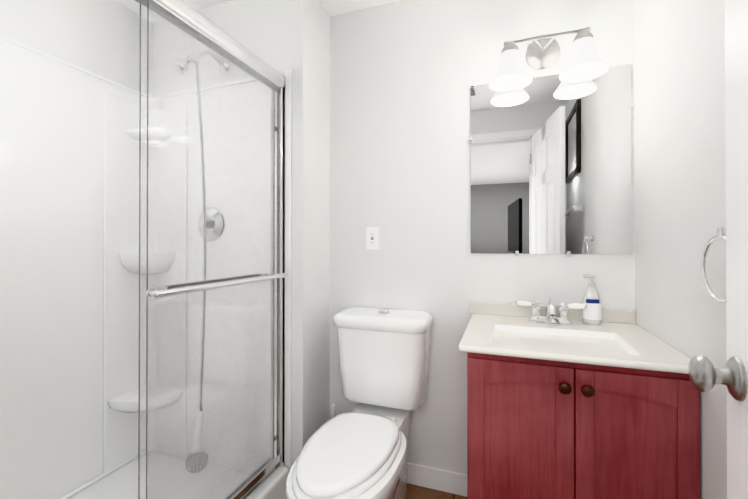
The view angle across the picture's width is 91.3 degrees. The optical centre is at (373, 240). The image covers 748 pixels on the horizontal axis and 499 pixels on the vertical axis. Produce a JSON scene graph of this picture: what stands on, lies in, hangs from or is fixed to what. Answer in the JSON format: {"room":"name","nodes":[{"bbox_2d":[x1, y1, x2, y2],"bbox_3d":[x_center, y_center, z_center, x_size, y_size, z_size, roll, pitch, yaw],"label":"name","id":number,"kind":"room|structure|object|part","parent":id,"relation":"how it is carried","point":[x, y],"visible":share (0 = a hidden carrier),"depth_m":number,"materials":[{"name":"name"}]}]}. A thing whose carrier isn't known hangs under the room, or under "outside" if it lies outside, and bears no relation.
{"room":"bathroom","nodes":[
{"label":"bathroom","id":0,"kind":"room"},
{"bbox_2d":[0,0,139,90],"bbox_3d":[-1.569,-0.007,1.321,0.110,2.440,1.594,0,0,20],"label":"wall","id":1,"kind":"structure","parent":0,"point":[100,37],"depth_m":1.72,"materials":[{"name":"white paint"}]},
{"bbox_2d":[116,0,398,15],"bbox_3d":[-0.333,-1.258,1.094,2.595,0.060,1.987,0,0,20],"label":"ceiling","id":2,"kind":"structure","parent":0,"point":[333,7],"depth_m":1.90,"materials":[{"name":"white paint"}]},
{"bbox_2d":[198,0,329,471],"bbox_3d":[-0.778,-0.003,2.094,1.079,2.440,0.393,0,0,20],"label":"wall block","id":3,"kind":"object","parent":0,"point":[281,36],"visible":0.15,"depth_m":1.80,"materials":[{"name":"white paint"}]},
{"bbox_2d":[404,483,466,498],"bbox_3d":[-0.333,1.242,1.082,2.595,0.060,1.987,0,0,20],"label":"floor","id":4,"kind":"structure","parent":0,"point":[416,492],"depth_m":1.75,"materials":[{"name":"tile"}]},
{"bbox_2d":[0,34,291,498],"bbox_3d":[-1.069,0.197,1.200,0.908,2.030,1.480,0,0,20],"label":"shower","id":5,"kind":"object","parent":4,"relation":"on","point":[69,265],"visible":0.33,"depth_m":1.66,"materials":[{"name":"white plastic"}]},
{"bbox_2d":[135,0,284,498],"bbox_3d":[-0.699,0.139,1.073,0.064,1.865,1.470,0,0,20],"label":"shower frame","id":6,"kind":"object","parent":5,"relation":"attached to","point":[189,14],"visible":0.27,"depth_m":1.59,"materials":[{"name":"silver metal"}]},
{"bbox_2d":[138,3,146,498],"bbox_3d":[-0.612,0.138,1.418,0.062,1.790,0.667,0,0,20],"label":"shower panel","id":7,"kind":"object","parent":6,"relation":"attached to","point":[142,256],"depth_m":1.10,"materials":[{"name":"clear glass"}]},
{"bbox_2d":[146,0,287,498],"bbox_3d":[-0.539,0.138,1.395,0.068,1.790,0.712,0,0,20],"label":"shower door","id":8,"kind":"structure","parent":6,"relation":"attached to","point":[214,275],"depth_m":1.32,"materials":[{"name":"clear glass"}]},
{"bbox_2d":[285,307,432,498],"bbox_3d":[-0.055,0.777,1.482,0.462,0.874,0.812,0,0,20],"label":"toilet","id":9,"kind":"object","parent":4,"relation":"on","point":[360,451],"visible":1,"depth_m":1.61,"materials":[{"name":"white ceramic"}]},
{"bbox_2d":[459,301,699,498],"bbox_3d":[0.671,0.750,1.351,0.660,0.927,0.585,0,0,20],"label":"bathroom vanity","id":10,"kind":"object","parent":4,"relation":"on","point":[541,429],"depth_m":1.12,"materials":[{"name":"red wood"}]},
{"bbox_2d":[514,297,587,323],"bbox_3d":[0.727,0.290,1.504,0.280,0.105,0.143,0,0,20],"label":"faucet","id":11,"kind":"object","parent":10,"relation":"on","point":[549,316],"visible":1,"depth_m":1.52,"materials":[{"name":"silver metal"}]},
{"bbox_3d":[0.673,0.382,1.359,0.660,0.192,0.572,0,0,20],"label":"bathroom vanity top","id":12,"kind":"part","parent":10,"relation":"part of","materials":[{"name":"white stone"}]},
{"bbox_2d":[582,275,601,324],"bbox_3d":[0.898,0.243,1.508,0.069,0.200,0.043,0,0,20],"label":"soap bottle","id":13,"kind":"object","parent":10,"relation":"on","point":[592,313],"visible":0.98,"depth_m":1.49,"materials":[{"name":"white plastic"}]},
{"bbox_2d":[330,0,634,474],"bbox_3d":[0.491,-0.005,1.790,1.516,2.440,0.110,0,0,20],"label":"wall","id":14,"kind":"structure","parent":0,"point":[405,75],"depth_m":1.80,"materials":[{"name":"white paint"}]},
{"bbox_2d":[331,404,334,417],"bbox_3d":[-0.214,0.978,1.956,0.060,0.216,0.039,0,0,20],"label":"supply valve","id":15,"kind":"object","parent":14,"relation":"attached to","point":[333,411],"visible":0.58,"depth_m":1.94,"materials":[{"name":"white plastic"}]},
{"bbox_2d":[366,227,378,249],"bbox_3d":[-0.008,-0.010,1.905,0.070,0.117,0.010,0,0,20],"label":"outlet","id":16,"kind":"object","parent":14,"relation":"attached to","point":[372,238],"visible":1,"depth_m":1.90,"materials":[{"name":"white plastic"}]},
{"bbox_2d":[407,462,466,496],"bbox_3d":[0.096,1.161,0.929,1.465,0.100,1.767,0,0,20],"label":"baseboard","id":17,"kind":"structure","parent":14,"relation":"attached to","point":[438,479],"depth_m":1.78,"materials":[{"name":"white wood"}]},
{"bbox_2d":[489,26,607,90],"bbox_3d":[0.726,-0.797,1.550,0.454,0.228,0.192,0,0,20],"label":"sconce","id":18,"kind":"object","parent":14,"relation":"attached to","point":[542,52],"depth_m":1.55,"materials":[{"name":"white glass"}]},
{"bbox_3d":[0.591,-0.750,1.588,0.174,0.135,0.174,0,0,20],"label":"vanity sconce shade","id":19,"kind":"part","parent":18,"relation":"part of","materials":[{"name":"white glass"}]},
{"bbox_3d":[0.854,-0.751,1.494,0.174,0.135,0.174,0,0,20],"label":"vanity sconce shade","id":20,"kind":"part","parent":18,"relation":"part of","materials":[{"name":"white glass"}]},
{"bbox_2d":[469,64,633,256],"bbox_3d":[0.765,-0.332,1.630,0.664,0.807,0.011,0,0,20],"label":"mirror","id":21,"kind":"object","parent":14,"relation":"attached to","point":[550,164],"visible":1,"depth_m":1.62,"materials":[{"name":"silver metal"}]},
{"bbox_2d":[634,0,726,498],"bbox_3d":[0.819,-0.011,0.618,0.110,2.440,1.877,0,0,20],"label":"wall","id":22,"kind":"structure","parent":0,"point":[679,146],"depth_m":1.09,"materials":[{"name":"white paint"}]},
{"bbox_2d":[701,227,725,301],"bbox_3d":[0.807,0.049,0.827,0.052,0.182,0.153,0,0,20],"label":"towel ring","id":23,"kind":"object","parent":22,"relation":"attached to","point":[721,232],"visible":0.5,"depth_m":0.87,"materials":[{"name":"silver metal"}]},
{"bbox_2d":[689,0,747,498],"bbox_3d":[0.427,0.132,0.283,0.155,2.128,0.770,0,0,30],"label":"entry door","id":24,"kind":"structure","parent":22,"relation":"in","point":[705,375],"depth_m":0.58,"materials":[{"name":"white"}]}
]}

